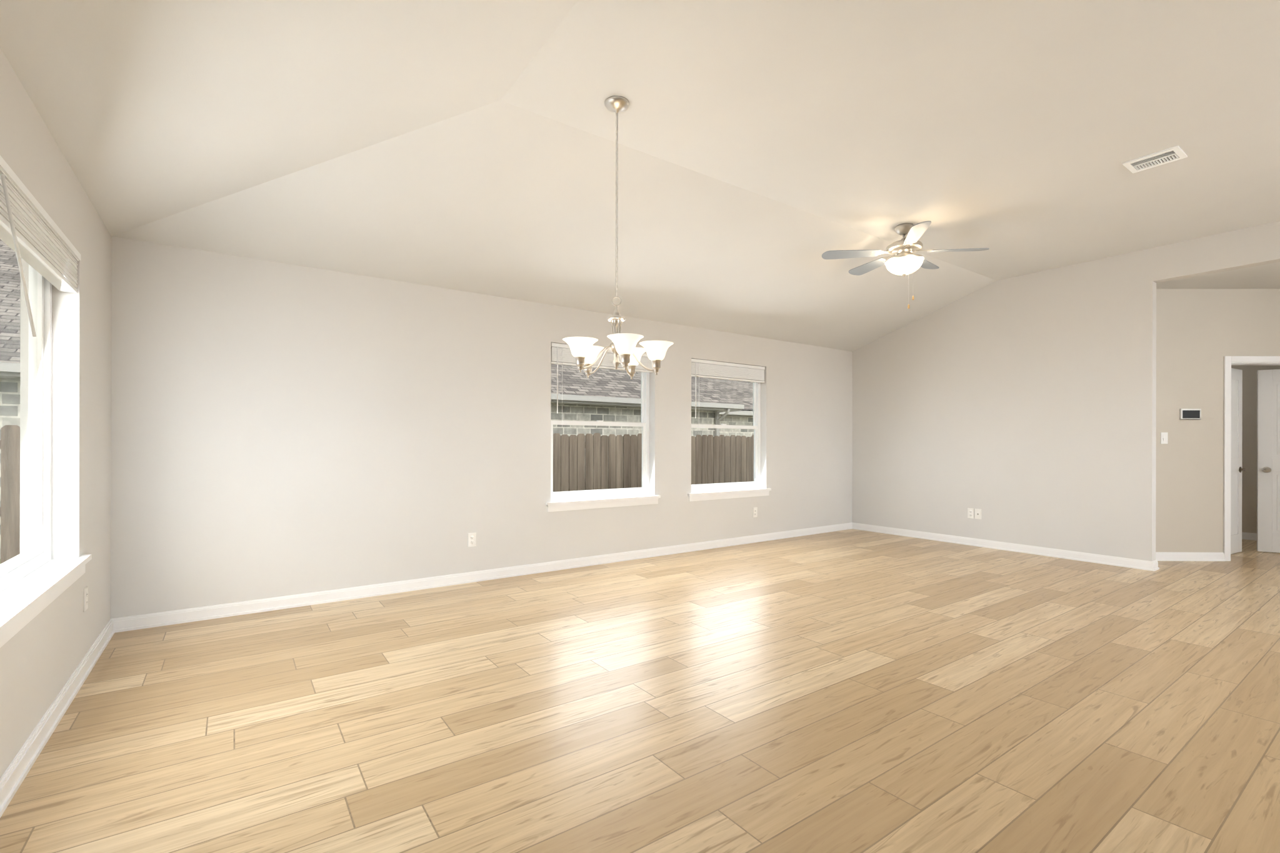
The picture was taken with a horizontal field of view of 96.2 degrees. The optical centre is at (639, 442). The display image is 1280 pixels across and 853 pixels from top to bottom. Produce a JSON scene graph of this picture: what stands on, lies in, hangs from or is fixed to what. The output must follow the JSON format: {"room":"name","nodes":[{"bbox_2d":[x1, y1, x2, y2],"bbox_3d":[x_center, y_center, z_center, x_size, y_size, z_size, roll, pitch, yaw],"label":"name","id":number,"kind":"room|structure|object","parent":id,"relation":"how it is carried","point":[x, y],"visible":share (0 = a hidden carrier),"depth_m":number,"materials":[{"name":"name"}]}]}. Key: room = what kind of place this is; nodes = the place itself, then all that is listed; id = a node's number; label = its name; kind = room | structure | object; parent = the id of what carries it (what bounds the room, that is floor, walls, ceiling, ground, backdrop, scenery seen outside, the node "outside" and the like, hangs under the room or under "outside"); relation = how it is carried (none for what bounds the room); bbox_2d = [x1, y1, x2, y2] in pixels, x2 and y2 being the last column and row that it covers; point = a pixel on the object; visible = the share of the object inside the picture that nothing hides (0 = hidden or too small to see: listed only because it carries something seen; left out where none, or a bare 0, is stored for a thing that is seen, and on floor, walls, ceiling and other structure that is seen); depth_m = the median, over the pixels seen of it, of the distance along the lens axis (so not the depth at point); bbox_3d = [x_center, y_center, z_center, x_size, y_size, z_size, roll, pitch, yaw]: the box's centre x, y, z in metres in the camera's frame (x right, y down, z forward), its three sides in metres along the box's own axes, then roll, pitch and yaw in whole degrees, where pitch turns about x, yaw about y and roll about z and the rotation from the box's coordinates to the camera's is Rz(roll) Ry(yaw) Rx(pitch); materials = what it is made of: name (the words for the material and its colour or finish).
{"room":"empty living room","nodes":[
{"label":"empty living room","id":0,"kind":"room"},
{"bbox_2d":[0,47,111,778],"bbox_3d":[-1.033,-0.453,0.229,0.200,3.250,7.969,0,0,-35],"label":"wall","id":1,"kind":"structure","parent":0,"point":[43,653],"depth_m":2.76,"materials":[{"name":"beige paint"}]},
{"bbox_2d":[0,155,91,648],"bbox_3d":[-2.220,-0.137,1.962,0.200,1.567,2.120,0,0,-35],"label":"window","id":2,"kind":"structure","parent":1,"relation":"in","point":[35,579],"depth_m":2.49,"materials":[{"name":"white paint"}]},
{"bbox_2d":[0,618,117,818],"bbox_3d":[-1.004,1.130,0.374,0.022,0.085,7.769,0,0,-35],"label":"baseboard","id":3,"kind":"structure","parent":1,"relation":"attached to","point":[17,770],"depth_m":2.30,"materials":[{"name":"white paint"}]},
{"bbox_2d":[83,586,88,611],"bbox_3d":[-2.816,0.793,2.920,0.008,0.115,0.070,0,0,-35],"label":"electrical outlet","id":4,"kind":"object","parent":1,"relation":"attached to","point":[85,598],"visible":0.98,"depth_m":2.91,"materials":[{"name":"white plastic"}]},
{"bbox_2d":[110,236,852,618],"bbox_3d":[1.095,-0.448,6.745,11.211,3.250,0.200,0,0,-35],"label":"wall","id":5,"kind":"structure","parent":0,"point":[279,429],"depth_m":4.38,"materials":[{"name":"beige paint"}]},
{"bbox_2d":[467,532,476,546],"bbox_3d":[-1.415,0.816,4.839,0.070,0.115,0.008,0,0,-35],"label":"electrical outlet","id":6,"kind":"object","parent":5,"relation":"attached to","point":[472,540],"visible":1,"depth_m":4.84,"materials":[{"name":"white plastic"}]},
{"bbox_2d":[117,522,852,632],"bbox_3d":[-0.149,1.132,5.729,7.551,0.085,0.022,0,0,-35],"label":"baseboard","id":7,"kind":"structure","parent":5,"relation":"attached to","point":[157,619],"depth_m":4.57,"materials":[{"name":"white paint"}]},
{"bbox_2d":[545,342,660,511],"bbox_3d":[-0.369,-0.148,5.664,1.290,1.557,0.200,0,0,-35],"label":"window","id":8,"kind":"structure","parent":5,"relation":"in","point":[561,354],"depth_m":5.67,"materials":[{"name":"white paint"}]},
{"bbox_2d":[687,358,771,501],"bbox_3d":[1.003,-0.145,6.637,1.285,1.557,0.200,0,0,-35],"label":"window","id":9,"kind":"structure","parent":5,"relation":"in","point":[719,370],"depth_m":6.68,"materials":[{"name":"white paint"}]},
{"bbox_2d":[753,507,757,517],"bbox_3d":[1.367,0.823,6.812,0.070,0.115,0.008,0,0,-35],"label":"electrical outlet","id":10,"kind":"object","parent":5,"relation":"attached to","point":[755,512],"visible":1,"depth_m":6.81,"materials":[{"name":"white plastic"}]},
{"bbox_2d":[0,528,1279,852],"bbox_3d":[3.396,1.232,3.495,11.211,0.100,8.169,0,0,-35],"label":"floor","id":11,"kind":"structure","parent":0,"point":[851,692],"depth_m":2.47,"materials":[{"name":"brown wood"}]},
{"bbox_2d":[0,0,1279,351],"bbox_3d":[2.089,-1.591,2.581,7.671,0.660,7.798,0,0,-35],"label":"ceiling","id":12,"kind":"structure","parent":0,"point":[770,152],"depth_m":3.23,"materials":[{"name":"paint"}]},
{"bbox_2d":[562,95,673,379],"bbox_3d":[-0.141,-1.094,3.077,0.579,1.461,0.592,0,0,-35],"label":"chandelier","id":13,"kind":"object","parent":12,"relation":"hanging from","point":[585,352],"visible":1,"depth_m":3.04,"materials":[{"name":"white glass"}]},
{"bbox_2d":[821,220,989,308],"bbox_3d":[2.225,-1.465,4.938,1.188,0.709,1.110,0,0,-35],"label":"ceiling fan","id":14,"kind":"object","parent":12,"relation":"hanging from","point":[903,260],"visible":1,"depth_m":4.79,"materials":[{"name":"grey metal"}]},
{"bbox_2d":[1122,145,1187,173],"bbox_3d":[3.297,-1.812,3.680,0.215,0.011,0.270,0,0,-35],"label":"ceiling vent","id":15,"kind":"object","parent":12,"relation":"in","point":[1161,157],"visible":1,"depth_m":3.67,"materials":[{"name":"white metal"}]},
{"bbox_2d":[851,220,1279,561],"bbox_3d":[5.223,-0.438,4.788,0.120,3.250,7.769,0,0,-35],"label":"wall","id":16,"kind":"structure","parent":0,"point":[1020,409],"depth_m":6.13,"materials":[{"name":"beige paint"}]},
{"bbox_2d":[967,508,974,518],"bbox_3d":[3.826,0.813,6.644,0.008,0.115,0.070,0,0,-35],"label":"electrical outlet","id":17,"kind":"object","parent":16,"relation":"attached to","point":[970,512],"visible":1,"depth_m":6.64,"materials":[{"name":"white plastic"}]},
{"bbox_2d":[975,508,981,519],"bbox_3d":[3.869,0.814,6.576,0.016,0.115,0.070,0,0,-35],"label":"electrical outlet","id":18,"kind":"object","parent":16,"relation":"attached to","point":[978,514],"visible":1,"depth_m":6.58,"materials":[{"name":"white plastic"}]},
{"bbox_2d":[852,522,1157,571],"bbox_3d":[3.846,1.141,6.602,0.022,0.085,3.162,0,0,-35],"label":"baseboard","id":19,"kind":"structure","parent":16,"relation":"attached to","point":[1112,560],"depth_m":6.22,"materials":[{"name":"white paint"}]},
{"bbox_2d":[1155,288,1279,552],"bbox_3d":[6.155,-0.436,5.845,3.160,3.250,0.120,0,0,1],"label":"wall","id":20,"kind":"structure","parent":0,"point":[1201,334],"depth_m":5.79,"materials":[{"name":"paint"}]},
{"bbox_2d":[1160,432,1168,443],"bbox_3d":[5.286,-0.049,5.789,0.070,0.115,0.012,0,0,1],"label":"light switch","id":21,"kind":"object","parent":20,"relation":"attached to","point":[1164,437],"visible":1,"depth_m":5.79,"materials":[{"name":"white plastic"}]},
{"bbox_2d":[1179,408,1201,419],"bbox_3d":[5.542,-0.289,5.782,0.200,0.110,0.018,0,0,1],"label":"thermostat","id":22,"kind":"object","parent":20,"relation":"attached to","point":[1190,414],"visible":1,"depth_m":5.78,"materials":[{"name":"white"}]},
{"bbox_2d":[1155,552,1224,569],"bbox_3d":[5.184,1.144,5.758,1.164,0.085,0.787,0,0,-35],"label":"baseboard","id":23,"kind":"structure","parent":20,"relation":"attached to","point":[1159,556],"depth_m":5.78,"materials":[{"name":"white paint"}]},
{"bbox_2d":[1230,368,1245,554],"bbox_3d":[6.260,0.193,6.088,0.707,1.980,0.145,0,0,-35],"label":"door","id":24,"kind":"structure","parent":20,"relation":"in","point":[1237,469],"depth_m":6.18,"materials":[{"name":"white paint"}]},
{"bbox_2d":[1223,356,1279,561],"bbox_3d":[6.651,0.159,5.839,1.544,2.062,0.152,0,0,1],"label":"door frame","id":25,"kind":"structure","parent":20,"relation":"attached to","point":[1229,361],"depth_m":5.77,"materials":[{"name":"white paint"}]},
{"bbox_2d":[1256,369,1279,553],"bbox_3d":[7.036,0.195,6.079,0.304,1.980,0.676,0,0,-35],"label":"door","id":26,"kind":"structure","parent":20,"relation":"in","point":[1268,460],"depth_m":6.24,"materials":[{"name":"white paint"}]},
{"bbox_2d":[1156,261,1279,289],"bbox_3d":[6.625,-1.600,5.780,3.310,0.100,7.769,0,0,-35],"label":"ceiling","id":27,"kind":"structure","parent":0,"point":[1265,276],"depth_m":5.48,"materials":[{"name":"paint"}]},
{"bbox_2d":[1231,365,1279,533],"bbox_3d":[7.654,-0.433,6.512,0.780,3.250,7.769,0,0,-35],"label":"wall","id":28,"kind":"structure","parent":0,"point":[1249,460],"depth_m":7.08,"materials":[{"name":"paint"}]},
{"bbox_2d":[1241,532,1256,540],"bbox_3d":[6.870,1.148,7.957,0.022,0.085,4.509,0,0,-35],"label":"baseboard","id":29,"kind":"structure","parent":28,"relation":"attached to","point":[1245,535],"depth_m":7.07,"materials":[{"name":"white paint"}]},
{"label":"outside","id":30,"kind":"structure","parent":0,"visible":0},
{"bbox_3d":[-1.711,1.771,11.049,90.000,0.200,80.000,0,0,-35],"label":"ground","id":31,"kind":"structure","parent":30,"visible":0},
{"bbox_2d":[0,425,753,563],"bbox_3d":[8.771,0.775,3.879,29.200,1.840,20.177,0,0,-35],"label":"fence","id":32,"kind":"object","parent":31,"relation":"on","point":[574,455],"depth_m":9.43,"materials":[{"name":"brown wood"}]},
{"bbox_2d":[0,239,753,558],"bbox_3d":[0.488,-1.742,20.276,37.050,6.836,9.719,0,0,-35],"label":"neighbor house","id":33,"kind":"structure","parent":31,"relation":"on","point":[600,404],"depth_m":13.92,"materials":[{"name":"grey"}]}
]}

